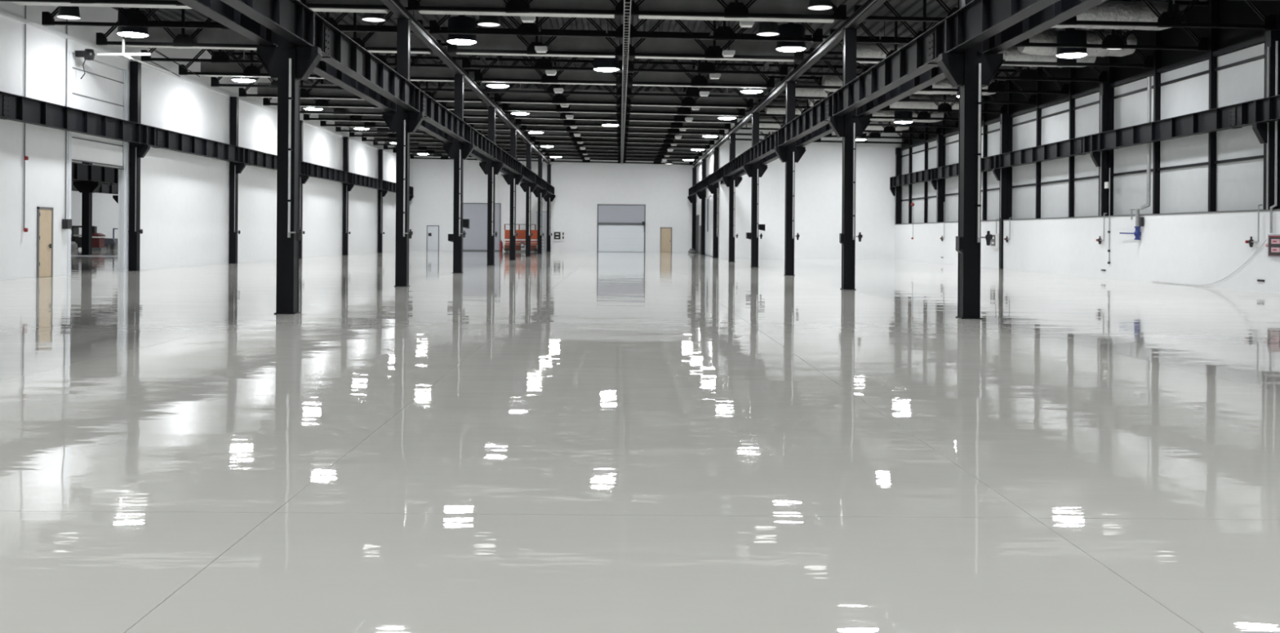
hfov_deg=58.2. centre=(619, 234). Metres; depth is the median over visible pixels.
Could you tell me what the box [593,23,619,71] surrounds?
lamp
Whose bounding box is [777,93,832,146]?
girder
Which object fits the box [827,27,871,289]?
steel column
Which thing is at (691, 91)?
roof truss
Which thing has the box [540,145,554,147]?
lamp
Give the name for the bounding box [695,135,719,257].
wall
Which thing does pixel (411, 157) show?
roof truss
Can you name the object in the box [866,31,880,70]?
lamp
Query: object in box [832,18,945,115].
girder
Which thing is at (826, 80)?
duct
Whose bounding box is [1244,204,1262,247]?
valve
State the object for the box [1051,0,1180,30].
duct
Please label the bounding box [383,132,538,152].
roof truss
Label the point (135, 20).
roof truss
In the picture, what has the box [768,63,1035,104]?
roof truss
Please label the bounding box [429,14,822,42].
roof truss
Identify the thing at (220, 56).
roof truss
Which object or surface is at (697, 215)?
door
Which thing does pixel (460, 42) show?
diffuser
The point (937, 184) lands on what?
wall column
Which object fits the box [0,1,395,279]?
wall
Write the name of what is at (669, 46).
ventilation duct
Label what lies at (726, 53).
box light
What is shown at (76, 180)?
girder
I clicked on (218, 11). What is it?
girder
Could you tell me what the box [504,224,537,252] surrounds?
lift
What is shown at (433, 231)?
door
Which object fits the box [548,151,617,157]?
ventilation duct
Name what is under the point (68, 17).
diffuser
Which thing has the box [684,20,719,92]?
bar
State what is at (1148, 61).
roof truss
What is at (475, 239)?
door
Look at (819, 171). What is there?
wall
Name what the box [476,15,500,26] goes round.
lamp
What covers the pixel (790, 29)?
lamp
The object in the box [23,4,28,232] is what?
conduit
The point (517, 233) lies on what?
pipe
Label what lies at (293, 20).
girder
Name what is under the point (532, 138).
roof truss
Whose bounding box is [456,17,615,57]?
ventilation duct
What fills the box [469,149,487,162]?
girder
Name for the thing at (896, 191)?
wall column
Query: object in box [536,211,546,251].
door
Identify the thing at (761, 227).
box
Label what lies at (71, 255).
trim
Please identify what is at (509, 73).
ventilation duct
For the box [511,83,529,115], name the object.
lamp
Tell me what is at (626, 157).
ventilation duct
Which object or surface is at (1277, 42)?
conduit
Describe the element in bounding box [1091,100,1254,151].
girder
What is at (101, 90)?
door
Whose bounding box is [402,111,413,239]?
pipe
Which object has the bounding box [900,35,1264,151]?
trim
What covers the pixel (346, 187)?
wall column
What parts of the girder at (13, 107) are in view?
splice plate, plate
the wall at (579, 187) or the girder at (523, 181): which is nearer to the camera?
the girder at (523, 181)
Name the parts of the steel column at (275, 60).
plate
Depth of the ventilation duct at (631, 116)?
66.96 m
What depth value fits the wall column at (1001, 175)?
58.56 m
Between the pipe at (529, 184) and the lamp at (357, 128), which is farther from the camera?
the pipe at (529, 184)
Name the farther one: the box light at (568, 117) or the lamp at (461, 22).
the box light at (568, 117)
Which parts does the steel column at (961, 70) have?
plate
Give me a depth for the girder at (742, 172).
68.50 m
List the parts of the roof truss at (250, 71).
post, post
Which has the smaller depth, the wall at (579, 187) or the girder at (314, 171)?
the girder at (314, 171)
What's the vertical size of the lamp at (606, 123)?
1.920 m
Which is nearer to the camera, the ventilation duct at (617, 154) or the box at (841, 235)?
the box at (841, 235)
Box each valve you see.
[940,201,946,241]
[1004,217,1012,242]
[1096,213,1106,244]
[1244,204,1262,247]
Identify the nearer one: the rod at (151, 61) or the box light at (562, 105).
the rod at (151, 61)
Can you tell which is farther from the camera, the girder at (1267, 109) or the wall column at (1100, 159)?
the wall column at (1100, 159)
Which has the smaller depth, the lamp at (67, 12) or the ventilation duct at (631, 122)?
the lamp at (67, 12)
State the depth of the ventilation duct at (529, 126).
74.95 m
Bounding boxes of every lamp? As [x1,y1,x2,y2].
[56,5,81,19]
[116,7,149,37]
[231,49,256,82]
[303,79,323,110]
[353,127,369,129]
[361,12,386,22]
[446,14,476,44]
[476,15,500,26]
[485,55,509,88]
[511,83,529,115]
[528,130,543,133]
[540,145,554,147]
[549,155,561,157]
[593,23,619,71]
[601,113,618,126]
[690,148,704,151]
[702,134,718,137]
[717,88,736,119]
[739,61,763,93]
[755,21,779,36]
[775,22,805,52]
[807,0,832,10]
[856,133,866,141]
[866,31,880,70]
[893,111,913,123]
[955,86,959,97]
[1055,27,1088,57]
[1106,29,1127,49]
[1172,0,1186,22]
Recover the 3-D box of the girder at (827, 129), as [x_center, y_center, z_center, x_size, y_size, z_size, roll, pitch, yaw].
[7.308,-3.919,40.740,0.320,0.720,11.990,0,0,0]
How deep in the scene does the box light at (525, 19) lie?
35.80 m
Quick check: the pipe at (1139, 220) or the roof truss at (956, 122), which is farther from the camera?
the roof truss at (956, 122)
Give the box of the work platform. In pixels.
[104,238,117,249]
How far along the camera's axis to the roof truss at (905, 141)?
78.67 m
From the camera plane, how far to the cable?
37.16 m
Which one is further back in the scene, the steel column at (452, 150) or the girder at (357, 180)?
the girder at (357, 180)
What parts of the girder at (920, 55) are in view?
plate, splice plate, plate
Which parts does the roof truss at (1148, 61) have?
post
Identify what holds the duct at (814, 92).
hanging from the ceiling
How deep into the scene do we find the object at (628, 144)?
86.97 m
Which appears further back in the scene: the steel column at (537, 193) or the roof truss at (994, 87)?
the steel column at (537, 193)
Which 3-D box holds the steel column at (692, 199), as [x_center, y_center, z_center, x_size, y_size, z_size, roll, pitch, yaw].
[6.936,-2.282,106.740,1.251,7.860,0.420,0,0,0]
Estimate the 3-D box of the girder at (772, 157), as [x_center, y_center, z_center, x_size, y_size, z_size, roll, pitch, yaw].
[7.308,-3.919,52.740,0.320,0.720,11.990,0,0,0]
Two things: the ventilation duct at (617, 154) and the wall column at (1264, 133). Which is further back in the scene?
the ventilation duct at (617, 154)
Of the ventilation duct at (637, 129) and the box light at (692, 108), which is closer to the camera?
the box light at (692, 108)
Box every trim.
[0,9,395,155]
[66,50,128,275]
[71,255,117,256]
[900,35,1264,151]
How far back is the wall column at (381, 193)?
94.56 m
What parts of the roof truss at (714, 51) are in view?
post, post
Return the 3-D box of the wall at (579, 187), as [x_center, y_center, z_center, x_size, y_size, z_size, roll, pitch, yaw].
[-6.515,-3.621,107.750,27.320,10.350,0.300,0,0,0]
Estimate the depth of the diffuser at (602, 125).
70.05 m
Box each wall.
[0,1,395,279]
[71,160,118,238]
[408,142,696,252]
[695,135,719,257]
[719,118,902,259]
[894,0,1279,293]
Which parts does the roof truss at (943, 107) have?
post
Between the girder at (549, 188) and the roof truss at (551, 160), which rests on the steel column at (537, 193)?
the girder at (549, 188)
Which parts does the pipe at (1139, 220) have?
lever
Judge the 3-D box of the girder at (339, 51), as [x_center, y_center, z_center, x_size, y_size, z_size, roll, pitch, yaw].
[-6.172,-4.053,28.740,0.320,0.720,11.990,0,0,0]
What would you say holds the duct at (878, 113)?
hanging from the ceiling
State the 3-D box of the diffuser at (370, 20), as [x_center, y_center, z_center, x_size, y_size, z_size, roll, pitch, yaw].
[-7.751,-6.775,36.300,0.720,0.040,0.720,0,0,0]
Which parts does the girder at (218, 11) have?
plate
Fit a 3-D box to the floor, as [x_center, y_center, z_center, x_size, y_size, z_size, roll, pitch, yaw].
[-20.812,1.654,55.000,82.400,0.400,134.000,0,0,0]
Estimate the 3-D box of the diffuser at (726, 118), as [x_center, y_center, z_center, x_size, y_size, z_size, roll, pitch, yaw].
[6.046,-6.528,64.560,1.020,0.080,1.020,0,0,0]
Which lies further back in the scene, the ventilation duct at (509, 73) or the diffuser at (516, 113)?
the diffuser at (516, 113)
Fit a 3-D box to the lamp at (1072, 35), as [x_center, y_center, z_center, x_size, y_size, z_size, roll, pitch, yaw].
[15.951,-7.230,40.560,1.070,1.920,1.070,0,0,0]
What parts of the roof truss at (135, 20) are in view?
post, post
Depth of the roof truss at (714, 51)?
42.70 m
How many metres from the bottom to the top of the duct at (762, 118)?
1.728 m
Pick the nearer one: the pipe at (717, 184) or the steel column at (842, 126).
the steel column at (842, 126)
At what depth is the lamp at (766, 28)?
36.85 m
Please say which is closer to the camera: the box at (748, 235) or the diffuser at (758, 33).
the diffuser at (758, 33)
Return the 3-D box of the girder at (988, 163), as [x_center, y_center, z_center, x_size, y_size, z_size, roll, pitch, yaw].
[19.326,-3.715,64.740,0.320,0.720,11.990,0,0,0]
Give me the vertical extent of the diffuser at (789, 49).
0.080 m
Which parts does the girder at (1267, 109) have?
plate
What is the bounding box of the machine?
[92,226,106,250]
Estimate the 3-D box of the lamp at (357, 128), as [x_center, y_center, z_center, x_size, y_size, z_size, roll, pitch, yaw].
[-17.145,-7.958,76.560,1.070,1.920,1.070,0,0,0]
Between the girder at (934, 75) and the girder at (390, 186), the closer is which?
the girder at (934, 75)
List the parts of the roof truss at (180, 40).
post, post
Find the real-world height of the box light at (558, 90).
1.860 m
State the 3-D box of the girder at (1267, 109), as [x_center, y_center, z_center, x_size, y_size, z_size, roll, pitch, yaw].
[19.326,-3.715,28.740,0.320,0.720,11.990,0,0,0]
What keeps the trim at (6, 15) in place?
attached to the wall at (184, 197)
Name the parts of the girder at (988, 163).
plate, splice plate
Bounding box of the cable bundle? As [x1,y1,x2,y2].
[688,248,696,253]
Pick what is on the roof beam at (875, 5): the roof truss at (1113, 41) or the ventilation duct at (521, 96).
the roof truss at (1113, 41)
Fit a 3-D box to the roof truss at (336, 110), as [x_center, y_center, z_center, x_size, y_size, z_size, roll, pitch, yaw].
[-13.011,-7.747,66.740,12.770,1.832,0.180,0,0,0]
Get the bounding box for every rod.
[148,47,199,76]
[151,61,180,76]
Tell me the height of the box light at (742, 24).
1.860 m
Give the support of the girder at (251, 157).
on the wall column at (303, 179)
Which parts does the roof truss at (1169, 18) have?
post, post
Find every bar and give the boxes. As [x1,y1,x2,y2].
[533,16,563,88]
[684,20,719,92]
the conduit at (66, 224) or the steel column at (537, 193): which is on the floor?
the steel column at (537, 193)
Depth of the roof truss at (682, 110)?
62.67 m
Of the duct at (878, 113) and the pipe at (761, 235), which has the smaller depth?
the pipe at (761, 235)
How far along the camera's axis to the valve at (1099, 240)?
46.18 m
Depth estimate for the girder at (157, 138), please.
51.99 m
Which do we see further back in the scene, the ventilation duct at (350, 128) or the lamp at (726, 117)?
the ventilation duct at (350, 128)
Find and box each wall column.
[128,61,150,271]
[228,96,245,263]
[298,120,309,258]
[342,137,354,255]
[377,149,387,253]
[889,147,901,224]
[930,134,942,222]
[992,114,1008,269]
[1089,82,1108,216]
[1252,30,1278,209]
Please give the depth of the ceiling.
47.13 m
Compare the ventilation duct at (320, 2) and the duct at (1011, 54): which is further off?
the duct at (1011, 54)
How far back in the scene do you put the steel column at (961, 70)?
22.56 m
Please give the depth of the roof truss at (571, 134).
78.67 m
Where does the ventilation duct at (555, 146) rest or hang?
hanging from the ceiling
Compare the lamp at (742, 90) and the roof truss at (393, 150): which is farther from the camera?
the roof truss at (393, 150)
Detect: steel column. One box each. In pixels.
[73,162,101,254]
[112,195,118,203]
[255,0,323,314]
[381,17,424,286]
[443,74,474,273]
[479,106,503,265]
[502,128,523,260]
[520,144,537,256]
[533,155,547,253]
[542,164,555,251]
[687,168,696,250]
[696,159,706,254]
[706,148,719,257]
[721,133,742,262]
[742,112,768,267]
[773,81,805,275]
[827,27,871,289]
[936,0,1004,319]
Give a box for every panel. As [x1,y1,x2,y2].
[553,231,564,241]
[1265,234,1279,257]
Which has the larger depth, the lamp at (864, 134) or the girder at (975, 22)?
the lamp at (864, 134)
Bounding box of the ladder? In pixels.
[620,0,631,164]
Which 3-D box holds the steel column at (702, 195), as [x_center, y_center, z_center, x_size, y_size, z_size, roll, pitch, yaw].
[6.936,-2.282,94.740,1.251,7.860,0.420,0,0,0]
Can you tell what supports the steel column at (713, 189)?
on the floor
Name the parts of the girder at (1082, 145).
plate, splice plate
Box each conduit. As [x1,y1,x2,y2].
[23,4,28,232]
[62,19,71,229]
[391,0,538,151]
[692,0,875,168]
[1104,168,1110,263]
[1270,40,1278,233]
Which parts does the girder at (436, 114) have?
splice plate, plate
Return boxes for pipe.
[287,45,302,240]
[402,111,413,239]
[458,143,466,237]
[491,162,497,237]
[513,174,518,236]
[528,183,533,236]
[540,190,543,236]
[549,195,552,235]
[716,184,718,236]
[733,176,737,238]
[756,164,762,239]
[791,146,799,239]
[852,115,862,241]
[975,50,992,245]
[1119,76,1151,239]
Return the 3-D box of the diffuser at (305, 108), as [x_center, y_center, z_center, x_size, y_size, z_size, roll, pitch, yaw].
[-17.151,-7.038,64.560,1.020,0.080,1.020,0,0,0]
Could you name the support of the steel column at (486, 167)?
on the floor
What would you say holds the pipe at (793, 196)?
attached to the steel column at (784, 154)
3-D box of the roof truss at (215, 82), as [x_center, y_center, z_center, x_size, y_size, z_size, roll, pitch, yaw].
[-13.011,-7.747,54.740,12.770,1.832,0.180,0,0,0]
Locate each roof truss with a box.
[0,0,399,10]
[41,6,422,33]
[96,6,440,52]
[141,20,456,68]
[178,43,469,80]
[210,51,479,92]
[238,69,489,102]
[262,78,497,110]
[299,88,505,118]
[303,97,511,124]
[320,104,517,129]
[335,111,522,135]
[349,118,527,140]
[361,122,531,144]
[373,127,534,149]
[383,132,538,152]
[392,136,542,155]
[407,0,846,20]
[409,140,545,158]
[409,155,547,161]
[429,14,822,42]
[447,15,804,60]
[462,27,787,75]
[474,46,774,88]
[484,57,763,98]
[493,72,753,107]
[502,83,744,115]
[509,111,737,123]
[515,100,730,129]
[520,124,724,135]
[525,114,719,140]
[530,136,714,144]
[534,141,710,149]
[538,144,706,152]
[542,148,702,155]
[545,138,698,159]
[547,142,695,162]
[550,159,693,164]
[722,116,908,144]
[728,110,924,139]
[734,102,941,133]
[741,94,959,128]
[749,86,982,121]
[758,75,1007,113]
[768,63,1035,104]
[779,50,1068,94]
[793,35,1107,82]
[809,16,1153,68]
[829,0,1208,51]
[853,0,1276,30]
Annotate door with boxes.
[36,206,53,277]
[71,53,125,271]
[426,225,439,250]
[462,203,501,251]
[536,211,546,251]
[596,204,645,252]
[660,227,671,252]
[695,214,698,253]
[698,226,701,253]
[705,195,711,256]
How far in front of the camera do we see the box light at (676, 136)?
77.81 m
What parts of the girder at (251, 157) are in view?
splice plate, plate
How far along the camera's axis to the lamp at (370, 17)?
36.09 m
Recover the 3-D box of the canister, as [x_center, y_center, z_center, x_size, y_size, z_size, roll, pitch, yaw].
[-10.649,1.015,104.600,0.464,1.020,0.280,0,0,0]
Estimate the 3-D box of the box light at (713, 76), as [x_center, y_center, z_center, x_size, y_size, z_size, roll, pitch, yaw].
[4.002,-7.453,48.000,0.440,1.860,0.400,0,0,0]
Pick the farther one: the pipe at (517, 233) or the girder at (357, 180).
the girder at (357, 180)
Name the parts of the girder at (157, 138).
splice plate, plate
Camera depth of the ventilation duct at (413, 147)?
94.96 m
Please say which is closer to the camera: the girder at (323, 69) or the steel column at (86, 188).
the girder at (323, 69)
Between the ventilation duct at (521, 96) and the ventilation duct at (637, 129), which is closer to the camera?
the ventilation duct at (521, 96)
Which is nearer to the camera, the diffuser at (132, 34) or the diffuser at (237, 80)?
the diffuser at (132, 34)
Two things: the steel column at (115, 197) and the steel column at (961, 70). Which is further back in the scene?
the steel column at (115, 197)
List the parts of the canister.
tank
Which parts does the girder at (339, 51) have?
plate, splice plate, plate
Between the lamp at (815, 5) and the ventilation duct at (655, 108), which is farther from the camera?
the ventilation duct at (655, 108)
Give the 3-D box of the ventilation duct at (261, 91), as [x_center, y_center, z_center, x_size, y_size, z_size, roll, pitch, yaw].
[-12.845,-7.894,59.270,11.400,1.972,0.700,0,0,0]
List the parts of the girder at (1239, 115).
plate, splice plate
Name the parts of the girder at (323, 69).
plate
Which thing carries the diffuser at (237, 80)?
attached to the lamp at (242, 79)
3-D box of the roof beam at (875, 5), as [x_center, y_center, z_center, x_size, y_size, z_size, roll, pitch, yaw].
[6.965,-6.351,55.750,0.220,0.280,103.500,0,0,0]
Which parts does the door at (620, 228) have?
cross rail, shutter panel, shutter panel, shutter panel, shutter panel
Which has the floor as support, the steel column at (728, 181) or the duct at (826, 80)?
the steel column at (728, 181)
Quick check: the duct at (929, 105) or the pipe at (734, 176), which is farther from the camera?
the pipe at (734, 176)
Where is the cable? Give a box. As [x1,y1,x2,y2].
[1154,239,1266,285]
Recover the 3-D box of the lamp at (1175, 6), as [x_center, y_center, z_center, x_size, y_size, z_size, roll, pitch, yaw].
[17.065,-7.379,35.400,0.760,1.880,0.760,0,0,0]
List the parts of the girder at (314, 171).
splice plate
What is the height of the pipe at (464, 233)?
3.800 m
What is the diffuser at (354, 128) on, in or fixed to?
attached to the lamp at (357, 128)
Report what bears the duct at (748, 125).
hanging from the ceiling
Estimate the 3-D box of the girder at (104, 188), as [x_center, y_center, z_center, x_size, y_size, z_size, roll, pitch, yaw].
[-45.572,-4.154,89.000,0.320,0.950,58.000,0,0,0]
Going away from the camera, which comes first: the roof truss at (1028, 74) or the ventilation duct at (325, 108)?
the roof truss at (1028, 74)
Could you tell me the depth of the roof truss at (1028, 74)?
46.66 m
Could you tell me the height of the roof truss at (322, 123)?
1.832 m
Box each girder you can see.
[0,91,147,144]
[71,163,118,184]
[71,179,118,186]
[71,181,118,194]
[146,125,244,163]
[177,0,278,46]
[220,0,314,46]
[244,147,307,175]
[307,162,352,183]
[312,60,395,111]
[314,12,419,111]
[352,173,386,190]
[386,181,413,195]
[395,103,453,143]
[419,88,471,143]
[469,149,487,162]
[471,126,501,162]
[487,157,509,174]
[501,148,520,174]
[509,170,525,183]
[520,163,535,183]
[535,173,546,190]
[546,182,554,195]
[688,182,697,196]
[697,176,708,191]
[708,165,728,185]
[724,151,745,176]
[735,160,759,177]
[745,129,777,164]
[760,141,795,164]
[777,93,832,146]
[795,124,834,146]
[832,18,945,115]
[856,66,946,116]
[889,168,931,187]
[931,155,995,180]
[945,0,1059,53]
[982,0,1107,53]
[995,134,1091,168]
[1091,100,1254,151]
[1254,94,1279,123]
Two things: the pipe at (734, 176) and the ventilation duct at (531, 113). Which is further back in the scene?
the pipe at (734, 176)
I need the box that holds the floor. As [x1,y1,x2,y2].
[0,247,1279,632]
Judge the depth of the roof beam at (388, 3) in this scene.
43.73 m
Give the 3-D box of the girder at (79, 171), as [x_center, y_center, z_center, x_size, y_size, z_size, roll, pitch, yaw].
[-35.472,-4.158,84.000,0.320,1.100,68.000,0,0,0]
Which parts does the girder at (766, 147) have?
plate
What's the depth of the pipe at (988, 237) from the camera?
22.44 m
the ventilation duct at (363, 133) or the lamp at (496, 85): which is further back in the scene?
the ventilation duct at (363, 133)
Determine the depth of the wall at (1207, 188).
44.13 m
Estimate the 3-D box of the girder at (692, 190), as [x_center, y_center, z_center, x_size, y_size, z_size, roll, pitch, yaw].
[6.588,-3.924,100.903,0.320,0.720,12.315,0,0,0]
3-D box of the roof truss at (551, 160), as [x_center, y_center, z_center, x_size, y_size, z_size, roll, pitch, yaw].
[0.237,-7.456,106.740,13.210,1.838,0.180,0,0,0]
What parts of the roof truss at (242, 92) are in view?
post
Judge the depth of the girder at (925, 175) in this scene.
75.98 m
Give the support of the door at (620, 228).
in the wall at (579, 187)
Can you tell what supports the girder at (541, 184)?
on the steel column at (525, 187)
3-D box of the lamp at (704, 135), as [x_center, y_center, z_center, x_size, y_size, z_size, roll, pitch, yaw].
[6.052,-7.448,76.560,1.070,1.920,1.070,0,0,0]
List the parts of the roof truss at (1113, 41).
post, post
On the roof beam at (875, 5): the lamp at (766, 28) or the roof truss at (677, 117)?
the roof truss at (677, 117)
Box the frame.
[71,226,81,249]
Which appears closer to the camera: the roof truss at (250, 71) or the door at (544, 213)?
the roof truss at (250, 71)
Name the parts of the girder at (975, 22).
plate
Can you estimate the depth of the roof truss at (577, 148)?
90.67 m
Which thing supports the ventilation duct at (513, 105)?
hanging from the ceiling
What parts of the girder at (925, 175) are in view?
plate, splice plate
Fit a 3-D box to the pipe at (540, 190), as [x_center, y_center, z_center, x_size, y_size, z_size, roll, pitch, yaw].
[-6.328,-1.784,94.482,0.290,3.800,0.155,0,0,0]
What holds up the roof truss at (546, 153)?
on the roof beam at (875, 5)
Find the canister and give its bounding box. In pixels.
[499,240,504,251]
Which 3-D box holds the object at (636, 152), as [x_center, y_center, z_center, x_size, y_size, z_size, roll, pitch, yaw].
[3.603,-7.532,95.270,6.000,1.891,0.700,0,0,0]
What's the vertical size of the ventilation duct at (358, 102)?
1.972 m
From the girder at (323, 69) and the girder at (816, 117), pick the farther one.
the girder at (816, 117)
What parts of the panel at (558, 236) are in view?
plate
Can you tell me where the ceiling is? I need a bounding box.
[111,0,1207,142]
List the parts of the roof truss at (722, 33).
post, post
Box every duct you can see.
[12,0,388,13]
[122,10,431,53]
[200,40,455,81]
[257,68,479,102]
[299,98,488,111]
[300,106,497,118]
[318,94,504,124]
[334,102,510,130]
[349,127,510,135]
[362,119,520,140]
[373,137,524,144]
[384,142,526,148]
[394,146,533,152]
[409,149,536,155]
[412,152,537,157]
[418,0,614,17]
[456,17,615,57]
[480,57,616,85]
[499,86,616,105]
[506,102,616,113]
[515,107,617,120]
[520,118,617,127]
[525,124,617,133]
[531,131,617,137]
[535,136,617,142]
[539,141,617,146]
[542,145,617,151]
[546,149,617,154]
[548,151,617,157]
[561,154,617,160]
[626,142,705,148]
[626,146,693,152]
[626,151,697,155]
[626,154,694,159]
[626,157,691,162]
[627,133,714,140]
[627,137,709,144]
[628,120,725,129]
[628,127,719,134]
[629,89,731,123]
[630,86,739,115]
[631,85,747,108]
[632,67,768,88]
[635,18,795,62]
[638,0,836,22]
[746,119,867,133]
[759,113,909,130]
[764,98,806,114]
[795,68,830,97]
[808,93,959,109]
[822,75,995,95]
[856,22,906,63]
[870,111,943,122]
[998,46,1096,67]
[1017,27,1137,57]
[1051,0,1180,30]
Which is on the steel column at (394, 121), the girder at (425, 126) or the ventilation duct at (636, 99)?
the girder at (425, 126)
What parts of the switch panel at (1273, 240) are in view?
plate, label plate, label plate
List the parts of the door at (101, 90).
door panel, door panel, panel rail, panel rail, door panel, door panel, panel rail, door panel, panel rail, guide rail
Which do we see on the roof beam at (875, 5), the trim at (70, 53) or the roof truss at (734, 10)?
the roof truss at (734, 10)
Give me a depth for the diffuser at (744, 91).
52.33 m
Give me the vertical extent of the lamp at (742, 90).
1.920 m
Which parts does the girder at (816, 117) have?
plate, splice plate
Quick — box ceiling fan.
[75,39,171,79]
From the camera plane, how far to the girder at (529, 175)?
77.48 m
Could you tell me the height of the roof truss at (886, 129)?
1.830 m
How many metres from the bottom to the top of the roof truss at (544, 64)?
1.838 m
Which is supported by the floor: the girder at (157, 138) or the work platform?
the work platform
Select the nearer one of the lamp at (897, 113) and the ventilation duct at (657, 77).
the ventilation duct at (657, 77)
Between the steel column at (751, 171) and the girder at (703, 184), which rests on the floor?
the steel column at (751, 171)
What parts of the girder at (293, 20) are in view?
plate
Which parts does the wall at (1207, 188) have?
wall panel, wall panel, wall panel, wall panel, wall panel, wall panel, wall panel, wall panel, wall panel, wall panel, wall panel, wall panel, wall panel, wall panel, wall panel, wall panel, wall panel, wall panel, wall panel, wall panel, wall panel, wall panel, wall panel, wall panel, wall panel, wall panel, wall panel, wall panel, wall panel, wall panel, wall panel, rail, rail, wall panel, wall panel, wall panel, wall panel, wall panel, wall panel, wall panel, wall panel, wall panel, wall panel, wall panel, wall panel, wall panel, wall panel, wall panel, wall panel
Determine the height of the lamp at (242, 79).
1.920 m
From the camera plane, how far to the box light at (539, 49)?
41.80 m
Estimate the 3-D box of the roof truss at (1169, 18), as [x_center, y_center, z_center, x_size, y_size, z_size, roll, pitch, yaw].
[13.450,-7.165,34.740,12.700,1.830,0.180,0,0,0]
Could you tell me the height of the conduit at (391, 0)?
0.021 m
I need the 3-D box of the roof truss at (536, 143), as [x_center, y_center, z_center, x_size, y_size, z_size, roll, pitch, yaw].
[0.237,-7.456,86.740,13.210,1.838,0.180,0,0,0]
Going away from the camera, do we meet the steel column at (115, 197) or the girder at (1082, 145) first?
the girder at (1082, 145)
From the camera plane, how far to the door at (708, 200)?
91.21 m
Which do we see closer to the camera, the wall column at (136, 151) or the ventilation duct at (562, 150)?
the wall column at (136, 151)
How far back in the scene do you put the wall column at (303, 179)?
70.57 m
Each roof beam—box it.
[380,0,550,164]
[693,0,886,168]
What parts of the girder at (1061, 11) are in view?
plate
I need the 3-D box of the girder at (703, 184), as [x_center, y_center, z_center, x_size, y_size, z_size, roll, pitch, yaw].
[6.588,-3.924,88.740,0.320,0.720,11.990,0,0,0]
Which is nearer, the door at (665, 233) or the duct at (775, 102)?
the duct at (775, 102)
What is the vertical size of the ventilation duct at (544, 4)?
1.891 m
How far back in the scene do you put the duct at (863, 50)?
44.19 m
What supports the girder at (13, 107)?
on the wall column at (136, 151)
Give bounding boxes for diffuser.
[57,15,80,19]
[117,31,148,37]
[232,79,254,82]
[305,108,321,110]
[354,128,368,129]
[362,17,384,22]
[447,39,475,44]
[477,22,499,26]
[487,84,508,88]
[511,112,528,115]
[594,67,617,71]
[602,124,617,126]
[718,117,735,119]
[741,90,762,93]
[757,32,778,35]
[776,46,804,52]
[808,5,831,9]
[894,121,911,123]
[1056,53,1086,57]
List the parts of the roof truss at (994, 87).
post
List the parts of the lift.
panel, panel, panel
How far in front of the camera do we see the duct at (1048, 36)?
41.49 m
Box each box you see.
[448,234,453,242]
[462,218,469,229]
[746,232,751,239]
[758,224,764,231]
[839,233,843,244]
[955,235,963,253]
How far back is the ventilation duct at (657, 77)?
50.96 m
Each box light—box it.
[520,16,535,22]
[534,16,547,53]
[545,70,556,75]
[553,57,563,93]
[560,85,568,107]
[565,112,573,119]
[675,135,681,138]
[684,117,693,121]
[691,106,700,110]
[699,59,709,96]
[709,60,720,79]
[722,40,735,57]
[739,21,755,27]
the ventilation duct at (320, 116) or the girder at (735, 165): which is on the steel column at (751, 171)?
the girder at (735, 165)
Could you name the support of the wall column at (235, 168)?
on the floor
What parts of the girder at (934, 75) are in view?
plate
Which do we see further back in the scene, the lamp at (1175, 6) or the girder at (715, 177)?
the girder at (715, 177)
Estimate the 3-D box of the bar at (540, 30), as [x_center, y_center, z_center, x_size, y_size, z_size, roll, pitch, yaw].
[-3.124,-7.990,63.750,0.120,0.080,87.500,0,0,0]
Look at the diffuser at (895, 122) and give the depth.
64.39 m
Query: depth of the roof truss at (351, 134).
82.66 m
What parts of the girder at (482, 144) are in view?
plate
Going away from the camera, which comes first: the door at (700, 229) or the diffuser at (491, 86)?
the diffuser at (491, 86)
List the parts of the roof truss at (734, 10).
post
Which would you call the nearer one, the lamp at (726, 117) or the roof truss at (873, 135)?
the lamp at (726, 117)
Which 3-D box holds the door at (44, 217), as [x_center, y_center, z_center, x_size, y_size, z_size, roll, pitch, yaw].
[-19.852,0.251,39.810,0.100,2.420,1.020,0,0,0]
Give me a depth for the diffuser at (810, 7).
33.88 m
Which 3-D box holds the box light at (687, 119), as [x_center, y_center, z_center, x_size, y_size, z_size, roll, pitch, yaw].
[4.002,-7.453,66.000,0.440,1.860,0.400,0,0,0]
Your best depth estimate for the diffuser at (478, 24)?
36.79 m
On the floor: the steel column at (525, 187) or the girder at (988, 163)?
the steel column at (525, 187)
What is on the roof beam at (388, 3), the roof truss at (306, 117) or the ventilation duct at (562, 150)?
the roof truss at (306, 117)

